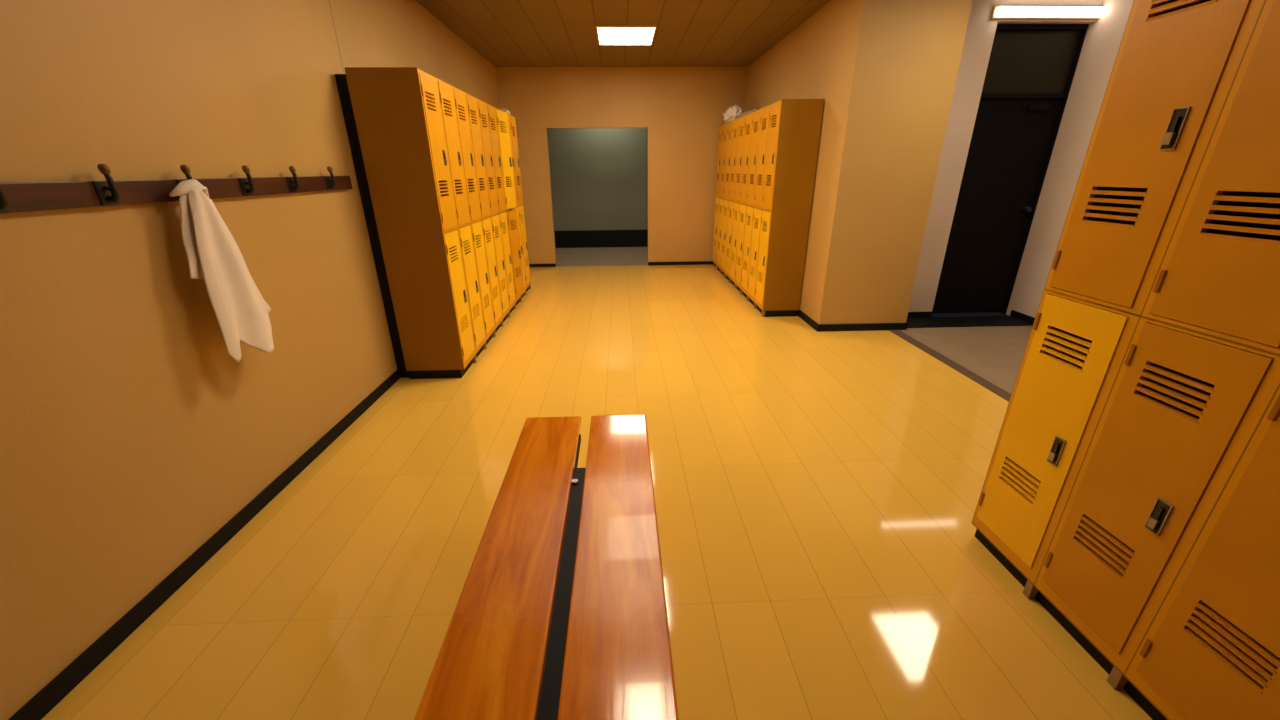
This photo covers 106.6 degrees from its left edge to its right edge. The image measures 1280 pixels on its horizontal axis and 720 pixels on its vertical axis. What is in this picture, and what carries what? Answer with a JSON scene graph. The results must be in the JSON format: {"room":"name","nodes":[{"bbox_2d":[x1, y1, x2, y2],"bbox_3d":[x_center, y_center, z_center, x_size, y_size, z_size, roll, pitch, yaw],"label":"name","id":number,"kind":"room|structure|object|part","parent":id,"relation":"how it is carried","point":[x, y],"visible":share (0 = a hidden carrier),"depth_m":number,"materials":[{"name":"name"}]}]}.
{"room":"locker room","nodes":[
{"label":"locker room","id":0,"kind":"room"},
{"bbox_2d":[0,0,498,719],"bbox_3d":[-1.949,-0.961,2.586,0.150,2.900,10.470,-1,22,-2],"label":"wall","id":1,"kind":"structure","parent":0,"point":[131,434],"depth_m":1.80,"materials":[{"name":"beige paint"}]},
{"bbox_2d":[0,164,351,213],"bbox_3d":[-1.801,-0.610,1.657,0.064,0.133,3.075,-1,22,-2],"label":"coat rack","id":2,"kind":"object","parent":1,"relation":"attached to","point":[15,196],"visible":0.88,"depth_m":1.70,"materials":[{"name":"red wood"}]},
{"bbox_2d":[169,179,273,362],"bbox_3d":[-1.743,-0.375,2.041,0.081,0.748,0.381,-1,22,-1],"label":"towel","id":3,"kind":"object","parent":2,"relation":"hanging from","point":[214,257],"visible":1,"depth_m":1.97,"materials":[{"name":"white fabric"}]},
{"bbox_2d":[8,369,400,719],"bbox_3d":[-1.856,0.351,3.112,0.014,0.072,10.470,-1,22,-2],"label":"baseboard","id":4,"kind":"structure","parent":1,"relation":"attached to","point":[46,699],"depth_m":1.82,"materials":[{"name":"black rubber"}]},
{"bbox_2d":[335,74,408,377],"bbox_3d":[-1.917,-1.367,4.725,0.083,2.070,2.940,-1,22,-2],"label":"trim","id":5,"kind":"structure","parent":1,"relation":"attached to","point":[341,80],"depth_m":3.29,"materials":[{"name":"black rubber"}]},
{"bbox_2d":[41,247,1151,719],"bbox_3d":[0.073,-0.007,4.175,4.840,0.080,12.850,-1,22,-2],"label":"floor","id":6,"kind":"structure","parent":0,"point":[817,494],"depth_m":2.09,"materials":[{"name":"tile"}]},
{"bbox_2d":[344,67,476,378],"bbox_3d":[-1.590,-0.893,3.488,0.457,2.100,0.335,-1,22,-2],"label":"locker","id":7,"kind":"object","parent":6,"relation":"on","point":[397,110],"visible":1,"depth_m":3.29,"materials":[{"name":"orange paint"}]},
{"bbox_3d":[-1.385,-1.403,3.288,0.019,0.964,0.284,-1,22,-2],"label":"door","id":8,"kind":"part","parent":7,"relation":"part of","materials":[{"name":"orange paint"}]},
{"bbox_3d":[-1.376,-1.428,3.368,0.014,0.102,0.038,-1,22,-2],"label":"handle","id":9,"kind":"part","parent":7,"relation":"part of","materials":[{"name":"grey metal"}]},
{"bbox_3d":[-1.385,-0.930,3.482,0.012,2.018,0.331,-1,22,-2],"label":"frame","id":10,"kind":"part","parent":7,"relation":"part of","materials":[{"name":"orange paint"}]},
{"bbox_3d":[-1.378,-0.481,3.655,0.019,0.964,0.284,-1,22,-2],"label":"door","id":11,"kind":"part","parent":7,"relation":"part of","materials":[{"name":"yellow paint"}]},
{"bbox_3d":[-1.369,-0.499,3.739,0.014,0.102,0.038,-1,22,-2],"label":"handle","id":12,"kind":"part","parent":7,"relation":"part of","materials":[{"name":"grey metal"}]},
{"bbox_2d":[436,77,486,357],"bbox_3d":[-1.604,-1.017,3.799,0.457,2.100,0.335,-1,22,-2],"label":"locker","id":13,"kind":"object","parent":6,"relation":"on","point":[445,90],"visible":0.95,"depth_m":3.74,"materials":[{"name":"yellow metal"}]},
{"bbox_3d":[-1.399,-1.526,3.599,0.019,0.964,0.284,-1,22,-2],"label":"door","id":14,"kind":"part","parent":13,"relation":"part of","materials":[{"name":"orange paint"}]},
{"bbox_3d":[-1.390,-1.552,3.679,0.014,0.102,0.038,-1,22,-2],"label":"handle","id":15,"kind":"part","parent":13,"relation":"part of","materials":[{"name":"grey metal"}]},
{"bbox_3d":[-1.391,-0.605,3.966,0.019,0.964,0.284,-1,22,-2],"label":"door","id":16,"kind":"part","parent":13,"relation":"part of","materials":[{"name":"yellow paint"}]},
{"bbox_2d":[452,85,495,343],"bbox_3d":[-1.618,-1.141,4.110,0.457,2.100,0.335,-1,22,-2],"label":"locker","id":17,"kind":"object","parent":6,"relation":"on","point":[460,101],"visible":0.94,"depth_m":4.05,"materials":[{"name":"yellow metal"}]},
{"bbox_3d":[-1.413,-1.650,3.910,0.019,0.964,0.284,-1,22,-2],"label":"door","id":18,"kind":"part","parent":17,"relation":"part of","materials":[{"name":"orange paint"}]},
{"bbox_3d":[-1.405,-0.729,4.277,0.019,0.964,0.284,-1,22,-2],"label":"door","id":19,"kind":"part","parent":17,"relation":"part of","materials":[{"name":"yellow paint"}]},
{"bbox_2d":[466,92,503,332],"bbox_3d":[-1.631,-1.264,4.421,0.457,2.100,0.335,-1,22,-2],"label":"locker","id":20,"kind":"object","parent":6,"relation":"on","point":[472,105],"visible":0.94,"depth_m":4.37,"materials":[{"name":"yellow metal"}]},
{"bbox_3d":[-1.426,-1.774,4.221,0.019,0.964,0.284,-1,22,-2],"label":"door","id":21,"kind":"part","parent":20,"relation":"part of","materials":[{"name":"orange paint"}]},
{"bbox_3d":[-1.419,-0.853,4.588,0.019,0.964,0.284,-1,22,-2],"label":"door","id":22,"kind":"part","parent":20,"relation":"part of","materials":[{"name":"yellow paint"}]},
{"bbox_2d":[477,98,509,322],"bbox_3d":[-1.645,-1.388,4.732,0.457,2.100,0.335,-1,22,-2],"label":"locker","id":23,"kind":"object","parent":6,"relation":"on","point":[482,106],"visible":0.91,"depth_m":4.68,"materials":[{"name":"yellow metal"}]},
{"bbox_3d":[-1.440,-1.898,4.532,0.019,0.964,0.284,-1,22,-2],"label":"door","id":24,"kind":"part","parent":23,"relation":"part of","materials":[{"name":"orange paint"}]},
{"bbox_3d":[-1.432,-0.977,4.899,0.019,0.964,0.284,-1,22,-2],"label":"door","id":25,"kind":"part","parent":23,"relation":"part of","materials":[{"name":"yellow paint"}]},
{"bbox_2d":[487,103,515,312],"bbox_3d":[-1.659,-1.512,5.043,0.457,2.100,0.335,-1,22,-2],"label":"locker","id":26,"kind":"object","parent":6,"relation":"on","point":[491,109],"visible":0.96,"depth_m":4.99,"materials":[{"name":"yellow metal"}]},
{"bbox_3d":[-1.454,-2.022,4.843,0.019,0.964,0.284,-1,22,-2],"label":"door","id":27,"kind":"part","parent":26,"relation":"part of","materials":[{"name":"orange paint"}]},
{"bbox_3d":[-1.446,-1.100,5.210,0.019,0.964,0.284,-1,22,-2],"label":"door","id":28,"kind":"part","parent":26,"relation":"part of","materials":[{"name":"yellow paint"}]},
{"bbox_2d":[495,107,524,304],"bbox_3d":[-1.651,-1.636,5.354,0.500,2.100,0.335,-1,22,-2],"label":"locker","id":29,"kind":"object","parent":6,"relation":"on","point":[502,117],"visible":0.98,"depth_m":5.30,"materials":[{"name":"metal"}]},
{"bbox_3d":[-1.439,-2.146,5.153,0.019,0.964,0.284,2,22,6],"label":"door","id":30,"kind":"part","parent":29,"relation":"part of","materials":[{"name":"yellow paint"}]},
{"bbox_3d":[-1.431,-1.224,5.521,0.019,0.964,0.284,2,22,6],"label":"door","id":31,"kind":"part","parent":29,"relation":"part of","materials":[{"name":"orange paint"}]},
{"bbox_2d":[503,111,526,297],"bbox_3d":[-1.686,-1.760,5.664,0.457,2.100,0.335,-1,22,-2],"label":"locker","id":32,"kind":"object","parent":6,"relation":"on","point":[515,208],"visible":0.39,"depth_m":5.71,"materials":[{"name":"yellow metal"}]},
{"bbox_3d":[-1.481,-2.270,5.465,0.019,0.964,0.284,-1,22,-2],"label":"door","id":33,"kind":"part","parent":32,"relation":"part of","materials":[{"name":"orange paint"}]},
{"bbox_3d":[-1.473,-1.348,5.832,0.019,0.964,0.284,-1,22,-2],"label":"door","id":34,"kind":"part","parent":32,"relation":"part of","materials":[{"name":"yellow paint"}]},
{"bbox_2d":[509,114,530,291],"bbox_3d":[-1.700,-1.884,5.975,0.457,2.100,0.335,-1,22,-2],"label":"locker","id":35,"kind":"object","parent":6,"relation":"on","point":[512,118],"visible":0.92,"depth_m":5.93,"materials":[{"name":"yellow metal"}]},
{"bbox_3d":[-1.495,-2.393,5.775,0.019,0.964,0.284,-1,22,-2],"label":"door","id":36,"kind":"part","parent":35,"relation":"part of","materials":[{"name":"orange paint"}]},
{"bbox_3d":[-1.487,-1.472,6.143,0.019,0.964,0.284,-1,22,-2],"label":"door","id":37,"kind":"part","parent":35,"relation":"part of","materials":[{"name":"yellow paint"}]},
{"bbox_2d":[414,415,678,719],"bbox_3d":[-0.197,0.910,1.165,0.548,0.450,2.405,-1,22,-2],"label":"bench","id":38,"kind":"object","parent":6,"relation":"on","point":[560,613],"visible":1,"depth_m":1.27,"materials":[{"name":"orange wood"}]},
{"bbox_2d":[712,125,722,268],"bbox_3d":[1.398,-2.496,7.446,0.417,2.100,0.335,-1,22,-2],"label":"locker","id":39,"kind":"object","parent":6,"relation":"on","point":[720,137],"visible":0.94,"depth_m":7.40,"materials":[{"name":"metal"}]},
{"bbox_3d":[1.212,-2.079,7.610,0.019,0.964,0.284,-1,22,-2],"label":"door","id":40,"kind":"part","parent":39,"relation":"part of","materials":[{"name":"yellow paint"}]},
{"bbox_3d":[1.204,-3.001,7.242,0.019,0.964,0.284,-1,22,-2],"label":"door","id":41,"kind":"part","parent":39,"relation":"part of","materials":[{"name":"orange paint"}]},
{"bbox_2d":[716,123,727,273],"bbox_3d":[1.411,-2.373,7.137,0.417,2.100,0.335,-1,22,-2],"label":"locker","id":42,"kind":"object","parent":6,"relation":"on","point":[725,126],"visible":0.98,"depth_m":7.09,"materials":[{"name":"yellow metal"}]},
{"bbox_3d":[1.226,-1.956,7.300,0.019,0.964,0.284,-1,22,-2],"label":"door","id":43,"kind":"part","parent":42,"relation":"part of","materials":[{"name":"yellow paint"}]},
{"bbox_3d":[1.218,-2.878,6.933,0.019,0.964,0.284,-1,22,-2],"label":"door","id":44,"kind":"part","parent":42,"relation":"part of","materials":[{"name":"orange paint"}]},
{"bbox_2d":[723,105,743,123],"bbox_3d":[1.319,-3.483,6.761,0.268,0.243,0.701,-1,22,-2],"label":"plastic bag","id":45,"kind":"object","parent":42,"relation":"on","point":[729,115],"visible":0.55,"depth_m":6.57,"materials":[{"name":"white plastic"}]},
{"bbox_2d":[720,120,733,277],"bbox_3d":[1.425,-2.249,6.827,0.417,2.100,0.335,-1,22,-2],"label":"locker","id":46,"kind":"object","parent":6,"relation":"on","point":[730,124],"visible":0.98,"depth_m":6.78,"materials":[{"name":"yellow metal"}]},
{"bbox_3d":[1.239,-1.833,6.991,0.019,0.964,0.284,-1,22,-2],"label":"door","id":47,"kind":"part","parent":46,"relation":"part of","materials":[{"name":"yellow paint"}]},
{"bbox_3d":[1.232,-2.754,6.623,0.019,0.964,0.284,-1,22,-2],"label":"door","id":48,"kind":"part","parent":46,"relation":"part of","materials":[{"name":"orange paint"}]},
{"bbox_2d":[725,117,739,282],"bbox_3d":[1.439,-2.126,6.518,0.417,2.100,0.335,-1,22,-2],"label":"locker","id":49,"kind":"object","parent":6,"relation":"on","point":[735,132],"visible":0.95,"depth_m":6.47,"materials":[{"name":"metal"}]},
{"bbox_3d":[1.253,-1.710,6.681,0.019,0.964,0.284,-1,22,-2],"label":"door","id":50,"kind":"part","parent":49,"relation":"part of","materials":[{"name":"yellow paint"}]},
{"bbox_3d":[1.245,-2.631,6.314,0.019,0.964,0.284,-1,22,-2],"label":"door","id":51,"kind":"part","parent":49,"relation":"part of","materials":[{"name":"orange paint"}]},
{"bbox_2d":[730,115,745,288],"bbox_3d":[1.452,-2.003,6.208,0.417,2.100,0.335,-1,22,-2],"label":"locker","id":52,"kind":"object","parent":6,"relation":"on","point":[742,120],"visible":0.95,"depth_m":6.16,"materials":[{"name":"yellow metal"}]},
{"bbox_3d":[1.266,-1.587,6.372,0.019,0.964,0.284,-1,22,-2],"label":"door","id":53,"kind":"part","parent":52,"relation":"part of","materials":[{"name":"yellow paint"}]},
{"bbox_3d":[1.259,-2.508,6.005,0.019,0.964,0.284,-1,22,-2],"label":"door","id":54,"kind":"part","parent":52,"relation":"part of","materials":[{"name":"orange paint"}]},
{"bbox_2d":[735,108,759,118],"bbox_3d":[1.434,-3.061,5.954,0.260,0.055,0.840,-3,22,-5],"label":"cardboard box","id":55,"kind":"object","parent":52,"relation":"on","point":[750,111],"visible":0.23,"depth_m":5.91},
{"bbox_2d":[735,112,752,294],"bbox_3d":[1.466,-1.880,5.899,0.417,2.100,0.335,-1,22,-2],"label":"locker","id":56,"kind":"object","parent":6,"relation":"on","point":[749,117],"visible":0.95,"depth_m":5.85,"materials":[{"name":"yellow metal"}]},
{"bbox_3d":[1.280,-1.463,6.063,0.019,0.964,0.284,-1,22,-2],"label":"door","id":57,"kind":"part","parent":56,"relation":"part of","materials":[{"name":"yellow paint"}]},
{"bbox_3d":[1.272,-2.385,5.695,0.019,0.964,0.284,-1,22,-2],"label":"door","id":58,"kind":"part","parent":56,"relation":"part of","materials":[{"name":"orange paint"}]},
{"bbox_2d":[741,108,761,300],"bbox_3d":[1.479,-1.756,5.590,0.417,2.100,0.335,-1,22,-2],"label":"locker","id":59,"kind":"object","parent":6,"relation":"on","point":[757,113],"visible":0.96,"depth_m":5.54,"materials":[{"name":"yellow metal"}]},
{"bbox_3d":[1.294,-1.340,5.753,0.019,0.964,0.284,-1,22,-2],"label":"door","id":60,"kind":"part","parent":59,"relation":"part of","materials":[{"name":"yellow paint"}]},
{"bbox_3d":[1.286,-2.261,5.386,0.019,0.964,0.284,-1,22,-2],"label":"door","id":61,"kind":"part","parent":59,"relation":"part of","materials":[{"name":"orange paint"}]},
{"bbox_2d":[747,104,770,308],"bbox_3d":[1.493,-1.633,5.280,0.417,2.100,0.335,-1,22,-2],"label":"locker","id":62,"kind":"object","parent":6,"relation":"on","point":[765,114],"visible":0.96,"depth_m":5.23,"materials":[{"name":"yellow metal"}]},
{"bbox_3d":[1.307,-1.217,5.444,0.019,0.964,0.284,-1,22,-2],"label":"door","id":63,"kind":"part","parent":62,"relation":"part of","materials":[{"name":"yellow paint"}]},
{"bbox_3d":[1.300,-2.138,5.077,0.019,0.964,0.284,-1,22,-2],"label":"door","id":64,"kind":"part","parent":62,"relation":"part of","materials":[{"name":"orange paint"}]},
{"bbox_2d":[755,99,823,316],"bbox_3d":[1.507,-1.510,4.971,0.417,2.100,0.335,-1,22,-2],"label":"locker","id":65,"kind":"object","parent":6,"relation":"on","point":[795,124],"visible":1,"depth_m":4.79,"materials":[{"name":"orange paint"}]},
{"bbox_3d":[1.321,-1.093,5.135,0.019,0.964,0.284,-1,22,-2],"label":"door","id":66,"kind":"part","parent":65,"relation":"part of","materials":[{"name":"yellow paint"}]},
{"bbox_3d":[1.321,-1.538,4.951,0.012,2.018,0.331,-1,22,-2],"label":"frame","id":67,"kind":"part","parent":65,"relation":"part of","materials":[{"name":"orange paint"}]},
{"bbox_3d":[1.313,-2.015,4.767,0.019,0.964,0.284,-1,22,-2],"label":"door","id":68,"kind":"part","parent":65,"relation":"part of","materials":[{"name":"orange paint"}]},
{"bbox_2d":[889,330,1010,401],"bbox_3d":[2.661,1.023,1.532,0.100,0.084,6.970,-1,22,-2],"label":"trim","id":69,"kind":"structure","parent":6,"relation":"on","point":[983,382],"depth_m":3.85,"materials":[{"name":"silver metal"}]},
{"bbox_2d":[972,0,1264,598],"bbox_3d":[1.643,-0.148,1.551,0.457,2.100,0.335,-1,22,-2],"label":"locker","id":70,"kind":"object","parent":6,"relation":"on","point":[1177,63],"visible":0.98,"depth_m":1.46,"materials":[{"name":"yellow metal"}]},
{"bbox_3d":[1.438,0.269,1.714,0.019,0.964,0.284,-1,22,-2],"label":"door","id":71,"kind":"part","parent":70,"relation":"part of","materials":[{"name":"yellow paint"}]},
{"bbox_3d":[1.429,0.313,1.641,0.014,0.102,0.038,-1,22,-2],"label":"handle","id":72,"kind":"part","parent":70,"relation":"part of","materials":[{"name":"grey metal"}]},
{"bbox_3d":[1.430,-0.652,1.347,0.019,0.964,0.284,-1,22,-2],"label":"door","id":73,"kind":"part","parent":70,"relation":"part of","materials":[{"name":"orange paint"}]},
{"bbox_3d":[1.421,-0.615,1.271,0.014,0.102,0.038,-1,22,-2],"label":"handle","id":74,"kind":"part","parent":70,"relation":"part of","materials":[{"name":"grey metal"}]},
{"bbox_2d":[1034,0,1279,689],"bbox_3d":[1.657,-0.024,1.240,0.457,2.100,0.335,-1,22,-2],"label":"locker","id":75,"kind":"object","parent":6,"relation":"on","point":[1199,372],"visible":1,"depth_m":1.27,"materials":[{"name":"metal"}]},
{"bbox_3d":[1.451,0.393,1.403,0.019,0.964,0.284,-1,22,-2],"label":"door","id":76,"kind":"part","parent":75,"relation":"part of","materials":[{"name":"orange paint"}]},
{"bbox_3d":[1.442,0.437,1.330,0.014,0.102,0.038,-1,22,-2],"label":"handle","id":77,"kind":"part","parent":75,"relation":"part of","materials":[{"name":"grey metal"}]},
{"bbox_3d":[1.444,-0.528,1.036,0.019,0.964,0.284,-1,22,-2],"label":"door","id":78,"kind":"part","parent":75,"relation":"part of","materials":[{"name":"orange paint"}]},
{"bbox_2d":[1124,385,1279,719],"bbox_3d":[1.671,0.100,0.929,0.457,2.100,0.335,-1,22,-2],"label":"locker","id":79,"kind":"object","parent":6,"relation":"on","point":[1211,649],"visible":1,"depth_m":1.18,"materials":[{"name":"metal"}]},
{"bbox_2d":[547,128,647,230],"bbox_3d":[-0.527,-3.368,8.595,4.300,2.900,2.110,-1,22,-2],"label":"wall","id":80,"kind":"structure","parent":0,"point":[599,176],"depth_m":9.51,"materials":[{"name":"grey paint"}]},
{"bbox_2d":[554,230,647,247],"bbox_3d":[-0.555,-2.527,9.936,4.100,0.345,0.040,-1,22,-2],"label":"baseboard","id":81,"kind":"structure","parent":80,"relation":"attached to","point":[578,238],"depth_m":9.91,"materials":[{"name":"black rubber"}]},
{"bbox_2d":[495,67,747,265],"bbox_3d":[-0.244,-2.962,7.568,3.995,2.900,0.120,-1,22,-2],"label":"wall","id":82,"kind":"structure","parent":0,"point":[681,109],"depth_m":7.25,"materials":[{"name":"beige paint"}]},
{"bbox_2d":[529,261,713,266],"bbox_3d":[-0.231,-1.615,8.033,3.667,0.055,0.014,-1,22,-2],"label":"baseboard","id":83,"kind":"structure","parent":82,"relation":"attached to","point":[685,262],"depth_m":8.05,"materials":[{"name":"black rubber"}]},
{"bbox_2d":[415,0,830,66],"bbox_3d":[1.569,-2.405,2.084,7.210,0.100,10.620,-1,22,-2],"label":"ceiling","id":84,"kind":"structure","parent":0,"point":[507,33],"depth_m":5.07,"materials":[{"name":"brown wood"}]},
{"bbox_2d":[596,26,656,44],"bbox_3d":[-0.159,-3.629,5.345,0.640,0.014,0.780,-1,22,-2],"label":"recessed light","id":85,"kind":"object","parent":84,"relation":"in","point":[606,35],"visible":1,"depth_m":5.30,"materials":[{"name":"plastic"}]},
{"bbox_2d":[745,0,972,323],"bbox_3d":[2.113,-2.338,5.954,0.875,2.900,3.770,-1,22,-2],"label":"wall","id":86,"kind":"structure","parent":0,"point":[885,72],"depth_m":4.25,"materials":[{"name":"beige paint"}]},
{"bbox_2d":[797,309,907,331],"bbox_3d":[2.127,-1.000,6.416,0.903,0.072,3.664,-1,22,-2],"label":"baseboard","id":87,"kind":"structure","parent":86,"relation":"attached to","point":[869,326],"depth_m":4.72,"materials":[{"name":"black rubber"}]},
{"bbox_2d":[900,326,1032,393],"bbox_3d":[3.982,0.925,1.756,2.560,0.080,7.350,-1,22,-2],"label":"floor","id":88,"kind":"structure","parent":0,"point":[995,354],"depth_m":4.29,"materials":[{"name":"grey tile"}]},
{"bbox_2d":[908,0,1133,317],"bbox_3d":[3.857,-1.804,4.579,2.490,2.900,0.680,-1,22,-2],"label":"wall","id":89,"kind":"structure","parent":0,"point":[1104,35],"depth_m":4.44,"materials":[{"name":"grey paint"}]},
{"bbox_2d":[906,316,1032,327],"bbox_3d":[3.320,-0.398,4.963,1.352,0.012,0.316,-1,22,-2],"label":"trim","id":90,"kind":"structure","parent":89,"relation":"attached to","point":[974,321],"depth_m":4.93,"materials":[{"name":"black rubber"}]},
{"bbox_2d":[907,310,1034,323],"bbox_3d":[3.832,-0.430,4.951,2.376,0.072,0.384,-1,22,-2],"label":"baseboard","id":91,"kind":"structure","parent":89,"relation":"attached to","point":[1016,314],"depth_m":5.08,"materials":[{"name":"black rubber"}]},
{"bbox_2d":[932,24,1088,313],"bbox_3d":[3.545,-1.745,4.748,0.885,2.670,0.155,-1,22,-2],"label":"door","id":92,"kind":"structure","parent":89,"relation":"in","point":[1031,69],"depth_m":4.66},
{"bbox_3d":[3.896,-1.520,4.810,0.058,0.060,0.075,-1,22,-2],"label":"knob","id":93,"kind":"part","parent":92,"relation":"part of","materials":[{"name":"metal"}]},
{"bbox_3d":[3.536,-2.722,4.377,0.855,0.500,0.030,-1,22,-2],"label":"transom panel","id":94,"kind":"part","parent":92,"relation":"part of","materials":[{"name":"black glass"}]},
{"bbox_3d":[3.544,-1.751,4.762,0.885,2.670,0.125,-1,22,-2],"label":"frame","id":95,"kind":"part","parent":92,"relation":"part of","materials":[{"name":"black metal"}]},
{"bbox_2d":[990,6,1108,18],"bbox_3d":[3.513,-2.980,4.079,0.980,0.090,0.092,-1,22,-2],"label":"tube light","id":96,"kind":"object","parent":89,"relation":"attached to","point":[998,12],"visible":1,"depth_m":4.05,"materials":[{"name":"plastic"}]}
]}

